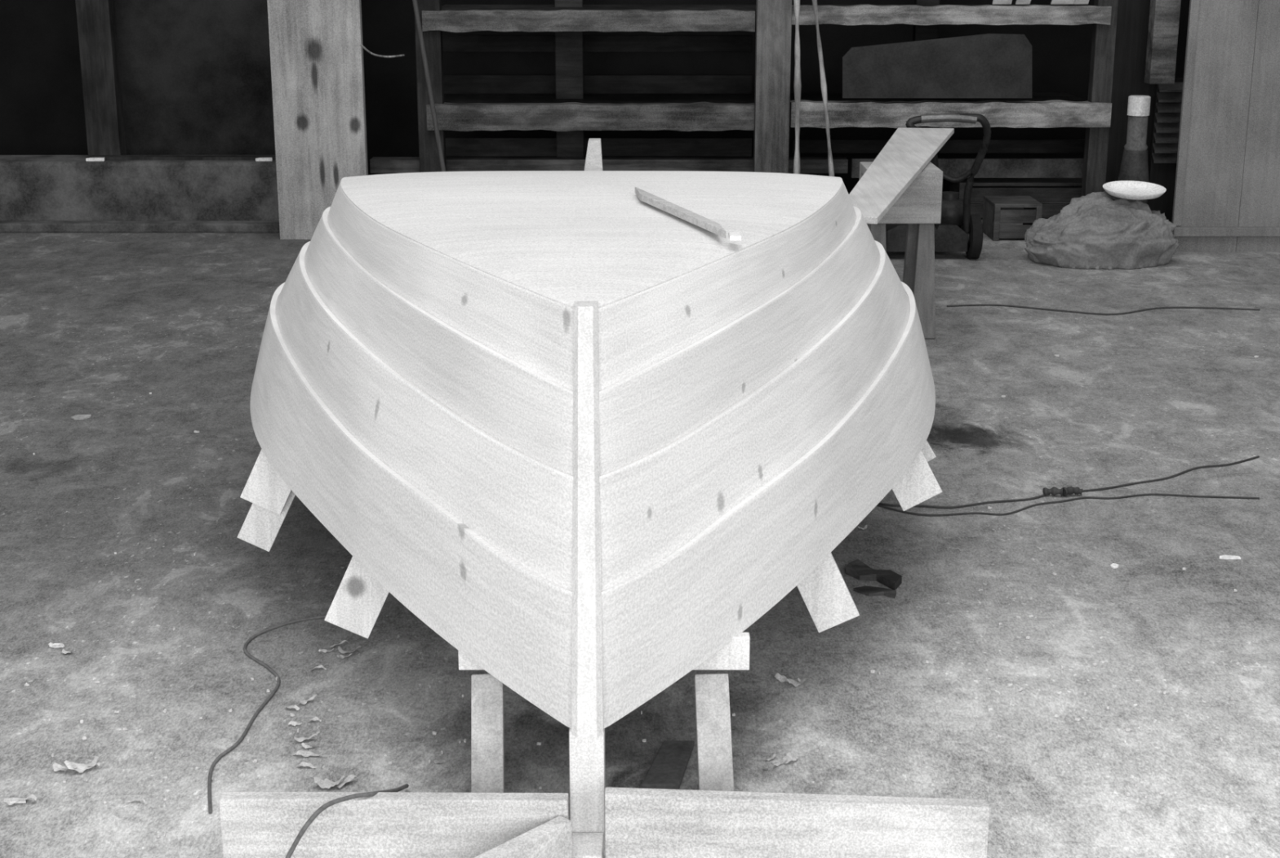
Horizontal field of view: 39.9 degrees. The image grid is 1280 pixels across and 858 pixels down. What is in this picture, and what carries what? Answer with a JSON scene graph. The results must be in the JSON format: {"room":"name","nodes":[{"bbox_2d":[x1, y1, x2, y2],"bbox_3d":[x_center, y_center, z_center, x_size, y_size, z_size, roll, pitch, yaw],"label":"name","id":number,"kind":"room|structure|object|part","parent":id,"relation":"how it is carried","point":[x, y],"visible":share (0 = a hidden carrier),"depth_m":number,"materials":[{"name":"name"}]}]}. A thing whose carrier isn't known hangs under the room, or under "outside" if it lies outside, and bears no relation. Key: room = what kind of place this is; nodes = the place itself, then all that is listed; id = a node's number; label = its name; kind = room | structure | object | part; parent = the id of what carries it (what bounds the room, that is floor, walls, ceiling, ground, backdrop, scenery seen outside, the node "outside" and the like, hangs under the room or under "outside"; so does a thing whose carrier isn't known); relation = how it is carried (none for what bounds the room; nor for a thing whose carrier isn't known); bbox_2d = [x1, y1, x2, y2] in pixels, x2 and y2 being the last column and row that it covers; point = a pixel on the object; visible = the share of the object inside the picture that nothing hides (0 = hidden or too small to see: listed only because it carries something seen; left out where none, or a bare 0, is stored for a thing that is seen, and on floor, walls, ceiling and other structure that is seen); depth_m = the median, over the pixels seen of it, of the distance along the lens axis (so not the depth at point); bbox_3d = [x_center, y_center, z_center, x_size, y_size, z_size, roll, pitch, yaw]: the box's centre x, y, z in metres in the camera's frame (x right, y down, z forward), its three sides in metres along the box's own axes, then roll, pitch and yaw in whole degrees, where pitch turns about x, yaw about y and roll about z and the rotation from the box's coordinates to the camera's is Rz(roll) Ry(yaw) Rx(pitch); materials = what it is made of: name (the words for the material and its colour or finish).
{"room":"woodworking shop","nodes":[
{"label":"woodworking shop","id":0,"kind":"room"},
{"bbox_2d":[0,155,279,220],"bbox_3d":[-3.961,-1.290,9.589,4.079,0.361,0.330,0,16,0],"label":"wall","id":1,"kind":"structure","parent":0,"point":[33,187],"depth_m":9.43,"materials":[{"name":"concrete"}]},
{"bbox_2d":[85,157,105,161],"bbox_3d":[-2.902,-1.440,9.423,0.097,0.016,0.050,0,16,0],"label":"chip","id":2,"kind":"object","parent":1,"relation":"on","point":[90,159],"visible":1,"depth_m":9.40,"materials":[{"name":"paint"}]},
{"bbox_2d":[75,0,126,156],"bbox_3d":[-2.900,-2.168,9.423,0.175,1.482,0.120,0,16,0],"label":"wooden post","id":3,"kind":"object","parent":1,"relation":"on","point":[95,19],"depth_m":9.45,"materials":[{"name":"wood"}]},
{"bbox_2d":[0,220,279,232],"bbox_3d":[-3.950,-1.079,9.409,4.101,0.050,0.110,0,16,0],"label":"baseboard","id":4,"kind":"structure","parent":1,"relation":"attached to","point":[6,226],"depth_m":9.36,"materials":[{"name":"wood"}]},
{"bbox_2d":[85,155,275,159],"bbox_3d":[-2.455,-1.453,9.508,1.028,0.033,0.100,0,16,0],"label":"trim","id":5,"kind":"structure","parent":1,"relation":"on","point":[107,157],"depth_m":9.46,"materials":[{"name":"wood"}]},
{"bbox_2d":[255,157,272,161],"bbox_3d":[-2.003,-1.440,9.423,0.088,0.016,0.050,0,16,0],"label":"chip","id":6,"kind":"object","parent":1,"relation":"on","point":[259,159],"visible":1,"depth_m":9.40,"materials":[{"name":"paint"}]},
{"bbox_2d":[114,0,275,155],"bbox_3d":[-2.368,-2.397,9.765,1.324,2.400,0.100,0,16,0],"label":"wall","id":7,"kind":"structure","parent":0,"point":[196,79],"depth_m":9.83,"materials":[{"name":"black"}]},
{"bbox_2d":[0,0,1190,194],"bbox_3d":[0.000,-3.148,10.231,18.000,3.600,0.200,0,16,0],"label":"wall","id":8,"kind":"structure","parent":0,"point":[42,112],"depth_m":10.40,"materials":[{"name":"wood"}]},
{"bbox_2d":[0,201,1279,857],"bbox_3d":[0.000,0.558,3.787,18.000,0.100,15.000,0,16,0],"label":"floor","id":9,"kind":"structure","parent":0,"point":[95,324],"depth_m":4.15,"materials":[{"name":"concrete"}]},
{"bbox_2d":[4,797,26,803],"bbox_3d":[-1.127,0.669,3.185,0.040,0.006,0.018,0,16,0],"label":"scrap","id":10,"kind":"object","parent":9,"relation":"on","point":[11,799],"visible":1,"depth_m":3.18,"materials":[{"name":"wood"}]},
{"bbox_2d":[7,793,36,804],"bbox_3d":[-1.114,0.667,3.183,0.050,0.012,0.030,-4,16,-15],"label":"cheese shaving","id":11,"kind":"object","parent":9,"relation":"on","point":[33,796],"visible":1,"depth_m":3.18,"materials":[{"name":"wood"}]},
{"bbox_2d":[48,643,64,648],"bbox_3d":[-1.282,0.476,3.882,0.033,0.006,0.016,0,16,0],"label":"scrap","id":12,"kind":"object","parent":9,"relation":"on","point":[55,645],"visible":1,"depth_m":3.88,"materials":[{"name":"wood"}]},
{"bbox_2d":[52,762,77,771],"bbox_3d":[-1.076,0.634,3.302,0.050,0.012,0.025,5,16,16],"label":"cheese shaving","id":13,"kind":"object","parent":9,"relation":"on","point":[56,766],"visible":1,"depth_m":3.31,"materials":[{"name":"wood"}]},
{"bbox_2d":[62,648,75,653],"bbox_3d":[-1.244,0.485,3.845,0.028,0.009,0.016,0,16,0],"label":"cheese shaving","id":14,"kind":"object","parent":9,"relation":"on","point":[63,650],"visible":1,"depth_m":3.84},
{"bbox_2d":[71,414,91,420],"bbox_3d":[-1.818,-0.038,5.737,0.061,0.006,0.053,0,16,0],"label":"scrap","id":15,"kind":"object","parent":9,"relation":"on","point":[81,417],"visible":1,"depth_m":5.74,"materials":[{"name":"wood"}]},
{"bbox_2d":[63,755,99,772],"bbox_3d":[-1.043,0.628,3.308,0.061,0.019,0.035,-12,20,-37],"label":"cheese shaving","id":16,"kind":"object","parent":9,"relation":"on","point":[79,768],"visible":1,"depth_m":3.30,"materials":[{"name":"wood"}]},
{"bbox_2d":[81,762,100,767],"bbox_3d":[-1.030,0.631,3.317,0.033,0.009,0.024,0,16,0],"label":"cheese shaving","id":17,"kind":"object","parent":9,"relation":"on","point":[97,763],"visible":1,"depth_m":3.31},
{"bbox_2d":[127,798,145,802],"bbox_3d":[-0.906,0.669,3.182,0.033,0.008,0.015,2,16,8],"label":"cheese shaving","id":18,"kind":"object","parent":9,"relation":"on","point":[143,799],"visible":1,"depth_m":3.18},
{"bbox_2d":[207,614,326,813],"bbox_3d":[-0.791,0.555,3.598,0.160,0.007,0.951,0,16,0],"label":"power cord","id":19,"kind":"object","parent":9,"relation":"on","point":[210,775],"visible":0.97,"depth_m":3.60,"materials":[{"name":"grey rubber"}]},
{"bbox_2d":[284,705,299,710],"bbox_3d":[-0.704,0.562,3.565,0.033,0.009,0.018,7,17,23],"label":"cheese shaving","id":20,"kind":"object","parent":9,"relation":"on","point":[295,707],"visible":1,"depth_m":3.56,"materials":[{"name":"wood"}]},
{"bbox_2d":[288,720,302,725],"bbox_3d":[-0.683,0.583,3.495,0.028,0.006,0.015,-4,16,-16],"label":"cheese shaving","id":21,"kind":"object","parent":9,"relation":"on","point":[292,722],"visible":1,"depth_m":3.50,"materials":[{"name":"wood"}]},
{"bbox_2d":[293,733,316,742],"bbox_3d":[-0.648,0.600,3.426,0.044,0.012,0.025,0,16,0],"label":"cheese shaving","id":22,"kind":"object","parent":9,"relation":"on","point":[301,739],"visible":1,"depth_m":3.42,"materials":[{"name":"wood"}]},
{"bbox_2d":[297,761,316,768],"bbox_3d":[-0.627,0.632,3.317,0.039,0.007,0.015,0,16,0],"label":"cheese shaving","id":23,"kind":"object","parent":9,"relation":"on","point":[303,763],"visible":1,"depth_m":3.32,"materials":[{"name":"wood"}]},
{"bbox_2d":[301,742,315,748],"bbox_3d":[-0.638,0.610,3.397,0.028,0.007,0.014,0,16,0],"label":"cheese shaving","id":24,"kind":"object","parent":9,"relation":"on","point":[304,744],"visible":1,"depth_m":3.40,"materials":[{"name":"wood"}]},
{"bbox_2d":[296,750,321,756],"bbox_3d":[-0.627,0.618,3.360,0.050,0.012,0.024,0,16,0],"label":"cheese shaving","id":25,"kind":"object","parent":9,"relation":"on","point":[305,753],"visible":1,"depth_m":3.36,"materials":[{"name":"wood"}]},
{"bbox_2d":[299,695,318,704],"bbox_3d":[-0.679,0.552,3.600,0.044,0.011,0.022,-14,21,-41],"label":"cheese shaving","id":26,"kind":"object","parent":9,"relation":"on","point":[304,702],"visible":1,"depth_m":3.60,"materials":[{"name":"wood"}]},
{"bbox_2d":[308,716,321,721],"bbox_3d":[-0.648,0.578,3.512,0.028,0.007,0.015,-3,16,-11],"label":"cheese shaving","id":27,"kind":"object","parent":9,"relation":"on","point":[315,718],"visible":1,"depth_m":3.51,"materials":[{"name":"wood"}]},
{"bbox_2d":[266,0,368,239],"bbox_3d":[-1.635,-2.097,8.872,0.462,2.300,0.060,0,16,0],"label":"plank","id":28,"kind":"object","parent":9,"relation":"on","point":[317,53],"visible":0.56,"depth_m":8.96,"materials":[{"name":"wood"}]},
{"bbox_2d":[360,44,404,57],"bbox_3d":[-1.299,-1.924,8.967,0.040,0.077,0.298,12,20,37],"label":"wire","id":29,"kind":"object","parent":28,"relation":"attached to","point":[361,45],"visible":1,"depth_m":8.94,"materials":[{"name":"grey"}]},
{"bbox_2d":[311,664,326,670],"bbox_3d":[-0.685,0.509,3.762,0.033,0.007,0.015,-3,16,-10],"label":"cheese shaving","id":30,"kind":"object","parent":9,"relation":"on","point":[320,665],"visible":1,"depth_m":3.76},
{"bbox_2d":[318,648,333,653],"bbox_3d":[-0.685,0.483,3.853,0.033,0.008,0.013,-7,17,-25],"label":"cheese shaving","id":31,"kind":"object","parent":9,"relation":"on","point":[324,651],"visible":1,"depth_m":3.85,"materials":[{"name":"wood"}]},
{"bbox_2d":[313,775,344,788],"bbox_3d":[-0.571,0.648,3.240,0.057,0.016,0.040,0,16,0],"label":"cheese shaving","id":32,"kind":"object","parent":9,"relation":"on","point":[326,783],"visible":1,"depth_m":3.24,"materials":[{"name":"wood"}]},
{"bbox_2d":[327,640,349,648],"bbox_3d":[-0.665,0.473,3.883,0.050,0.011,0.021,-7,17,-23],"label":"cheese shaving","id":33,"kind":"object","parent":9,"relation":"on","point":[344,641],"visible":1,"depth_m":3.88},
{"bbox_2d":[337,653,351,658],"bbox_3d":[-0.642,0.491,3.824,0.033,0.008,0.017,-9,18,-30],"label":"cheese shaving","id":34,"kind":"object","parent":9,"relation":"on","point":[341,656],"visible":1,"depth_m":3.82,"materials":[{"name":"wood"}]},
{"bbox_2d":[334,774,358,787],"bbox_3d":[-0.543,0.648,3.250,0.020,0.012,0.050,14,21,40],"label":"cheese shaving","id":35,"kind":"object","parent":9,"relation":"on","point":[350,777],"visible":1,"depth_m":3.25,"materials":[{"name":"wood"}]},
{"bbox_2d":[337,645,360,653],"bbox_3d":[-0.634,0.483,3.845,0.050,0.012,0.030,0,16,0],"label":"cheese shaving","id":36,"kind":"object","parent":9,"relation":"on","point":[340,649],"visible":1,"depth_m":3.85,"materials":[{"name":"wood"}]},
{"bbox_2d":[219,791,568,857],"bbox_3d":[-0.410,0.671,2.965,0.581,0.122,0.030,0,16,0],"label":"wooden plank","id":37,"kind":"object","parent":9,"relation":"on","point":[255,824],"depth_m":2.95,"materials":[{"name":"wood"}]},
{"bbox_2d":[284,783,408,857],"bbox_3d":[-0.469,0.645,3.024,0.103,0.133,0.392,7,17,25],"label":"power cord","id":38,"kind":"object","parent":37,"relation":"on","point":[331,802],"visible":0.97,"depth_m":2.89,"materials":[{"name":"grey rubber"}]},
{"bbox_2d":[412,0,445,171],"bbox_3d":[-1.063,-1.681,8.998,0.225,1.434,0.024,0,16,0],"label":"pole","id":39,"kind":"object","parent":9,"relation":"on","point":[414,2],"visible":0.66,"depth_m":8.97,"materials":[{"name":"wood"}]},
{"bbox_2d":[474,816,572,857],"bbox_3d":[-0.211,0.717,2.845,0.030,0.098,0.260,14,21,41],"label":"wooden plank","id":40,"kind":"object","parent":9,"relation":"on","point":[553,838],"depth_m":2.87,"materials":[{"name":"wood"}]},
{"bbox_2d":[237,440,942,857],"bbox_3d":[-0.123,0.105,4.167,1.648,0.590,2.625,0,16,0],"label":"stand","id":41,"kind":"object","parent":9,"relation":"on","point":[358,601],"visible":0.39,"depth_m":3.25,"materials":[{"name":"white wood"}]},
{"bbox_3d":[-0.810,0.038,4.058,0.228,0.330,0.022,0,15,0],"label":"form arm","id":42,"kind":"part","parent":41,"relation":"part of","materials":[{"name":"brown wood"}]},
{"bbox_3d":[-0.824,0.099,4.116,0.246,0.389,0.022,0,15,0],"label":"form arm","id":43,"kind":"part","parent":41,"relation":"part of","materials":[{"name":"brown wood"}]},
{"bbox_3d":[-0.536,0.262,3.622,0.233,0.354,0.022,0,15,0],"label":"form arm","id":44,"kind":"part","parent":41,"relation":"part of"},
{"bbox_3d":[-0.275,0.571,3.195,0.059,0.212,0.195,-1,16,-3],"label":"leg","id":45,"kind":"part","parent":41,"relation":"part of","materials":[{"name":"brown wood"}]},
{"bbox_3d":[-0.091,0.603,3.060,0.060,0.203,0.065,0,15,0],"label":"post","id":46,"kind":"part","parent":41,"relation":"part of","materials":[{"name":"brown wood"}]},
{"bbox_2d":[250,137,935,737],"bbox_3d":[-0.126,-0.211,4.213,1.790,0.754,2.776,0,16,0],"label":"rowboat","id":47,"kind":"object","parent":41,"relation":"on","point":[588,433],"visible":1,"depth_m":3.34,"materials":[{"name":"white wood"}]},
{"bbox_3d":[-0.089,0.146,3.038,0.054,0.688,0.320,0,15,0],"label":"stem","id":48,"kind":"part","parent":47,"relation":"part of","materials":[{"name":"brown wood"}]},
{"bbox_3d":[-0.124,-0.484,4.276,1.269,0.262,2.500,0,15,0],"label":"panel","id":49,"kind":"part","parent":47,"relation":"part of","materials":[{"name":"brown wood"}]},
{"bbox_2d":[635,186,725,238],"bbox_3d":[0.075,-0.453,3.666,0.030,0.028,0.566,-6,17,-20],"label":"batten","id":50,"kind":"object","parent":47,"relation":"on","point":[655,201],"visible":1,"depth_m":3.62,"materials":[{"name":"wood"}]},
{"bbox_2d":[728,231,742,240],"bbox_3d":[0.185,-0.374,3.431,0.024,0.010,0.052,0,16,0],"label":"wood block","id":51,"kind":"object","parent":47,"relation":"on","point":[733,236],"visible":1,"depth_m":3.41,"materials":[{"name":"wood"}]},
{"bbox_3d":[0.135,0.571,3.195,0.068,0.211,0.193,0,15,0],"label":"leg","id":52,"kind":"part","parent":41,"relation":"part of","materials":[{"name":"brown wood"}]},
{"bbox_3d":[0.342,0.256,3.620,0.222,0.339,0.022,0,15,0],"label":"form arm","id":53,"kind":"part","parent":41,"relation":"part of","materials":[{"name":"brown wood"}]},
{"bbox_3d":[0.577,0.025,4.054,0.243,0.338,0.022,0,15,0],"label":"form arm","id":54,"kind":"part","parent":41,"relation":"part of","materials":[{"name":"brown wood"}]},
{"bbox_3d":[0.616,-0.046,4.159,0.171,0.258,0.022,0,15,0],"label":"form arm","id":55,"kind":"part","parent":41,"relation":"part of","materials":[{"name":"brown wood"}]},
{"bbox_2d":[640,740,694,789],"bbox_3d":[0.053,0.631,3.316,0.069,0.012,0.199,3,16,10],"label":"board","id":56,"kind":"object","parent":9,"relation":"on","point":[667,771],"visible":0.86,"depth_m":3.30,"materials":[{"name":"wood"}]},
{"bbox_2d":[369,0,1118,196],"bbox_3d":[0.562,-2.062,9.494,3.991,1.900,1.000,0,16,0],"label":"storage rack","id":57,"kind":"object","parent":9,"relation":"on","point":[569,103],"visible":0.88,"depth_m":9.18,"materials":[{"name":"wood"}]},
{"bbox_3d":[-1.093,-1.967,9.152,0.131,1.900,0.090,0,15,0],"label":"post","id":58,"kind":"part","parent":57,"relation":"part of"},
{"bbox_3d":[-0.386,-2.101,9.634,0.151,1.900,0.090,0,15,0],"label":"post","id":59,"kind":"part","parent":57,"relation":"part of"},
{"bbox_3d":[-0.263,-2.105,9.098,1.706,0.113,0.120,0,15,0],"label":"rail","id":60,"kind":"part","parent":57,"relation":"part of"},
{"bbox_3d":[-0.255,-1.634,9.229,1.707,0.143,0.120,0,15,0],"label":"rail","id":61,"kind":"part","parent":57,"relation":"part of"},
{"bbox_3d":[-0.165,-1.409,9.426,2.538,0.073,0.120,0,15,0],"label":"sill","id":62,"kind":"part","parent":57,"relation":"part of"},
{"bbox_3d":[0.683,-1.941,9.056,0.177,1.900,0.090,0,15,0],"label":"post","id":63,"kind":"part","parent":57,"relation":"part of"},
{"bbox_3d":[1.572,-2.128,9.730,0.127,1.900,0.090,0,15,0],"label":"post","id":64,"kind":"part","parent":57,"relation":"part of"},
{"bbox_2d":[842,33,1031,97],"bbox_3d":[1.532,-1.867,9.081,0.985,0.325,0.020,0,16,0],"label":"panel","id":65,"kind":"object","parent":57,"relation":"on","point":[988,65],"visible":1,"depth_m":9.08,"materials":[{"name":"wood"}]},
{"bbox_3d":[1.616,-1.647,9.226,1.662,0.137,0.120,0,15,0],"label":"rail","id":66,"kind":"part","parent":57,"relation":"part of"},
{"bbox_3d":[1.593,-2.133,9.091,1.638,0.101,0.120,0,15,0],"label":"rail","id":67,"kind":"part","parent":57,"relation":"part of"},
{"bbox_2d":[991,0,1012,4],"bbox_3d":[1.853,-2.213,9.056,0.112,0.065,0.058,-3,16,-11],"label":"wood offcut","id":68,"kind":"object","parent":57,"relation":"on","point":[994,2],"visible":1,"depth_m":9.04,"materials":[{"name":"wood"}]},
{"bbox_2d":[1015,0,1031,4],"bbox_3d":[1.958,-2.201,9.058,0.088,0.041,0.058,-4,16,-14],"label":"wood offcut","id":69,"kind":"object","parent":57,"relation":"on","point":[1017,2],"visible":1,"depth_m":9.04,"materials":[{"name":"wood"}]},
{"bbox_2d":[1050,0,1075,4],"bbox_3d":[2.169,-2.197,9.061,0.142,0.033,0.059,-2,16,-8],"label":"wood offcut","id":70,"kind":"object","parent":57,"relation":"on","point":[1053,2],"visible":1,"depth_m":9.03,"materials":[{"name":"wood"}]},
{"bbox_2d":[1073,0,1088,4],"bbox_3d":[2.257,-2.205,9.057,0.088,0.049,0.058,-4,16,-14],"label":"wood offcut","id":71,"kind":"object","parent":57,"relation":"on","point":[1076,2],"visible":1,"depth_m":9.04,"materials":[{"name":"wood"}]},
{"bbox_3d":[2.402,-1.967,9.152,0.108,1.900,0.090,0,15,0],"label":"post","id":72,"kind":"part","parent":57,"relation":"part of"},
{"bbox_2d":[764,753,776,760],"bbox_3d":[0.249,0.624,3.349,0.028,0.006,0.012,-12,19,-36],"label":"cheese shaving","id":73,"kind":"object","parent":9,"relation":"on","point":[774,754],"visible":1,"depth_m":3.35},
{"bbox_2d":[773,759,786,765],"bbox_3d":[0.262,0.629,3.326,0.033,0.008,0.012,-11,19,-34],"label":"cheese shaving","id":74,"kind":"object","parent":9,"relation":"on","point":[775,764],"visible":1,"depth_m":3.33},
{"bbox_2d":[774,672,787,682],"bbox_3d":[0.303,0.523,3.701,0.044,0.012,0.024,4,16,15],"label":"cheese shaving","id":75,"kind":"object","parent":9,"relation":"on","point":[782,678],"visible":1,"depth_m":3.70,"materials":[{"name":"wood"}]},
{"bbox_2d":[782,753,799,763],"bbox_3d":[0.285,0.624,3.342,0.038,0.010,0.024,-15,21,-43],"label":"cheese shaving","id":76,"kind":"object","parent":9,"relation":"on","point":[788,757],"visible":1,"depth_m":3.34,"materials":[{"name":"wood"}]},
{"bbox_2d":[604,786,989,857],"bbox_3d":[0.258,0.673,2.950,0.637,0.127,0.030,1,16,4],"label":"wooden plank","id":77,"kind":"object","parent":9,"relation":"on","point":[640,823],"depth_m":2.93,"materials":[{"name":"wood"}]},
{"bbox_2d":[786,677,807,686],"bbox_3d":[0.328,0.527,3.684,0.045,0.013,0.034,0,16,0],"label":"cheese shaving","id":78,"kind":"object","parent":9,"relation":"on","point":[796,683],"visible":1,"depth_m":3.68,"materials":[{"name":"wood"}]},
{"bbox_2d":[793,0,801,173],"bbox_3d":[0.796,-1.645,9.008,0.061,1.357,0.039,0,16,0],"label":"pole","id":79,"kind":"object","parent":9,"relation":"on","point":[797,85],"visible":0.7,"depth_m":8.97,"materials":[{"name":"wood"}]},
{"bbox_2d":[812,0,834,176],"bbox_3d":[0.939,-1.640,8.989,0.191,1.359,0.030,0,16,0],"label":"pole","id":80,"kind":"object","parent":9,"relation":"on","point":[823,80],"visible":0.71,"depth_m":8.95,"materials":[{"name":"wood"}]},
{"bbox_2d":[845,559,902,590],"bbox_3d":[0.572,0.353,4.302,0.178,0.020,0.078,15,21,42],"label":"scrap","id":81,"kind":"object","parent":9,"relation":"on","point":[857,569],"visible":1,"depth_m":4.29,"materials":[{"name":"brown wood"}]},
{"bbox_2d":[853,586,896,598],"bbox_3d":[0.558,0.387,4.197,0.104,0.011,0.042,6,17,21],"label":"scrap","id":82,"kind":"object","parent":9,"relation":"on","point":[866,590],"visible":1,"depth_m":4.19,"materials":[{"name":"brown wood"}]},
{"bbox_2d":[858,161,942,338],"bbox_3d":[1.008,-0.710,6.961,0.286,0.655,0.364,0,16,0],"label":"sawhorse","id":83,"kind":"object","parent":9,"relation":"on","point":[919,206],"visible":0.37,"depth_m":6.81,"materials":[{"name":"wood"}]},
{"bbox_3d":[0.915,-0.610,6.856,0.100,0.517,0.109,0,15,0],"label":"leg","id":84,"kind":"part","parent":83,"relation":"part of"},
{"bbox_2d":[848,127,954,224],"bbox_3d":[0.954,-1.002,6.733,0.249,0.022,2.738,4,16,14],"label":"plank","id":85,"kind":"object","parent":83,"relation":"on","point":[908,152],"visible":0.76,"depth_m":6.58,"materials":[{"name":"wood"}]},
{"bbox_3d":[1.089,-0.692,7.077,0.055,0.559,0.148,0,15,0],"label":"leg","id":86,"kind":"part","parent":83,"relation":"part of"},
{"bbox_3d":[1.102,-0.610,6.856,0.100,0.517,0.109,0,15,0],"label":"leg","id":87,"kind":"part","parent":83,"relation":"part of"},
{"bbox_2d":[885,113,991,258],"bbox_3d":[1.386,-1.206,8.612,0.532,0.721,0.693,0,16,0],"label":"hand truck","id":88,"kind":"object","parent":9,"relation":"on","point":[959,230],"depth_m":8.53,"materials":[{"name":"metal"}]},
{"bbox_3d":[1.440,-1.211,8.377,0.409,0.585,0.243,0,15,0],"label":"handle","id":89,"kind":"part","parent":88,"relation":"part of","materials":[{"name":"metal"}]},
{"bbox_2d":[877,493,1049,508],"bbox_3d":[0.848,0.196,4.894,0.598,0.006,0.146,1,16,3],"label":"power cord","id":90,"kind":"object","parent":9,"relation":"on","point":[1041,495],"visible":0.78,"depth_m":4.85,"materials":[{"name":"rubber"}]},
{"bbox_2d":[982,195,1042,240],"bbox_3d":[1.945,-1.104,9.235,0.245,0.192,0.312,0,16,0],"label":"crate","id":91,"kind":"object","parent":9,"relation":"on","point":[993,214],"visible":0.85,"depth_m":9.10,"materials":[{"name":"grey wood"}]},
{"bbox_3d":[1.838,-1.099,9.236,0.030,0.182,0.312,0,15,0],"label":"corner post","id":92,"kind":"part","parent":91,"relation":"part of","materials":[{"name":"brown wood"}]},
{"bbox_3d":[1.945,-1.187,9.213,0.245,0.020,0.310,0,15,0],"label":"lid","id":93,"kind":"part","parent":91,"relation":"part of","materials":[{"name":"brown wood"}]},
{"bbox_3d":[2.052,-1.099,9.236,0.030,0.182,0.312,0,15,0],"label":"corner post","id":94,"kind":"part","parent":91,"relation":"part of","materials":[{"name":"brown wood"}]},
{"bbox_2d":[949,177,1082,217],"bbox_3d":[2.123,-1.299,9.907,0.720,0.208,0.312,0,16,0],"label":"shelf","id":95,"kind":"object","parent":9,"relation":"on","point":[1040,194],"visible":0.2,"depth_m":9.76,"materials":[{"name":"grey wood"}]},
{"bbox_3d":[1.777,-1.294,9.909,0.030,0.198,0.312,0,15,0],"label":"corner post","id":96,"kind":"part","parent":95,"relation":"part of","materials":[{"name":"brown wood"}]},
{"bbox_3d":[2.123,-1.390,9.883,0.720,0.020,0.310,0,15,0],"label":"lid","id":97,"kind":"part","parent":95,"relation":"part of","materials":[{"name":"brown wood"}]},
{"bbox_2d":[1042,486,1082,496],"bbox_3d":[1.183,0.175,4.932,0.111,0.028,0.034,0,16,0],"label":"plug","id":98,"kind":"object","parent":9,"relation":"on","point":[1064,491],"visible":1,"depth_m":4.93,"materials":[{"name":"plastic"}]},
{"bbox_2d":[1062,486,1082,496],"bbox_3d":[1.208,0.174,4.932,0.061,0.027,0.033,0,15,0],"label":"socket","id":99,"kind":"object","parent":98,"relation":"attached to","point":[1070,490],"depth_m":4.93,"materials":[{"name":"plastic"}]},
{"bbox_2d":[876,493,1259,515],"bbox_3d":[1.169,0.208,4.853,1.112,0.006,0.153,-1,16,-4],"label":"power cord","id":100,"kind":"object","parent":9,"relation":"on","point":[1140,495],"visible":0.98,"depth_m":4.88,"materials":[{"name":"rubber"}]},
{"bbox_2d":[1024,191,1179,269],"bbox_3d":[2.218,-0.970,8.498,0.722,0.323,0.541,-2,16,-6],"label":"rock","id":101,"kind":"object","parent":9,"relation":"on","point":[1098,230],"visible":0.99,"depth_m":8.32,"materials":[{"name":"stone"}]},
{"bbox_2d":[1102,180,1166,199],"bbox_3d":[2.368,-1.140,8.459,0.296,0.062,0.294,0,16,0],"label":"dish","id":102,"kind":"object","parent":101,"relation":"on","point":[1126,189],"visible":1,"depth_m":8.50,"materials":[{"name":"ceramic"}]},
{"bbox_2d":[946,304,1260,315],"bbox_3d":[1.947,-0.497,7.390,1.304,0.008,0.172,1,16,3],"label":"power cord","id":103,"kind":"object","parent":9,"relation":"on","point":[954,305],"visible":1,"depth_m":7.43,"materials":[{"name":"rubber"}]},
{"bbox_2d":[1110,563,1118,568],"bbox_3d":[1.177,0.339,4.377,0.023,0.005,0.022,-9,18,-28],"label":"scrap","id":104,"kind":"object","parent":9,"relation":"on","point":[1113,566],"visible":1,"depth_m":4.37,"materials":[{"name":"wood"}]},
{"bbox_2d":[1104,0,1155,191],"bbox_3d":[2.562,-2.019,9.153,0.230,2.000,0.120,0,16,0],"label":"trim","id":105,"kind":"structure","parent":9,"relation":"on","point":[1133,15],"depth_m":9.14,"materials":[{"name":"wood"}]},
{"bbox_2d":[1117,95,1151,204],"bbox_3d":[2.499,-1.306,8.926,0.156,0.746,0.156,0,16,0],"label":"pipe","id":106,"kind":"object","parent":9,"relation":"on","point":[1135,164],"visible":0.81,"depth_m":8.85,"materials":[{"name":"ceramic"}]},
{"bbox_2d":[1082,455,1259,492],"bbox_3d":[1.551,0.132,5.124,0.718,0.006,0.038,-9,18,-28],"label":"power cord","id":107,"kind":"object","parent":9,"relation":"on","point":[1257,456],"visible":1,"depth_m":5.10,"materials":[{"name":"rubber"}]},
{"bbox_2d":[1172,0,1279,251],"bbox_3d":[3.601,-2.092,8.479,1.912,2.500,0.080,0,16,0],"label":"door","id":108,"kind":"structure","parent":9,"relation":"on","point":[1227,194],"depth_m":8.64,"materials":[{"name":"wood"}]},
{"bbox_3d":[3.602,-0.980,8.762,1.910,0.045,0.030,0,15,0],"label":"rail","id":109,"kind":"part","parent":108,"relation":"part of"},
{"bbox_2d":[1219,555,1240,559],"bbox_3d":[1.482,0.322,4.436,0.053,0.006,0.019,0,16,0],"label":"scrap","id":110,"kind":"object","parent":9,"relation":"on","point":[1222,557],"visible":1,"depth_m":4.43,"materials":[{"name":"wood"}]},
{"bbox_2d":[1147,77,1183,222],"bbox_3d":[2.703,-1.389,9.089,0.133,0.819,0.080,0,16,0],"label":"shutter","id":111,"kind":"object","parent":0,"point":[1168,97],"visible":0.62,"depth_m":9.05,"materials":[{"name":"wood"}]},
{"bbox_2d":[1144,0,1181,84],"bbox_3d":[2.621,-2.322,8.748,0.125,1.200,0.100,0,16,0],"label":"trim","id":112,"kind":"structure","parent":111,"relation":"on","point":[1164,15],"depth_m":8.81,"materials":[{"name":"wood"}]}
]}

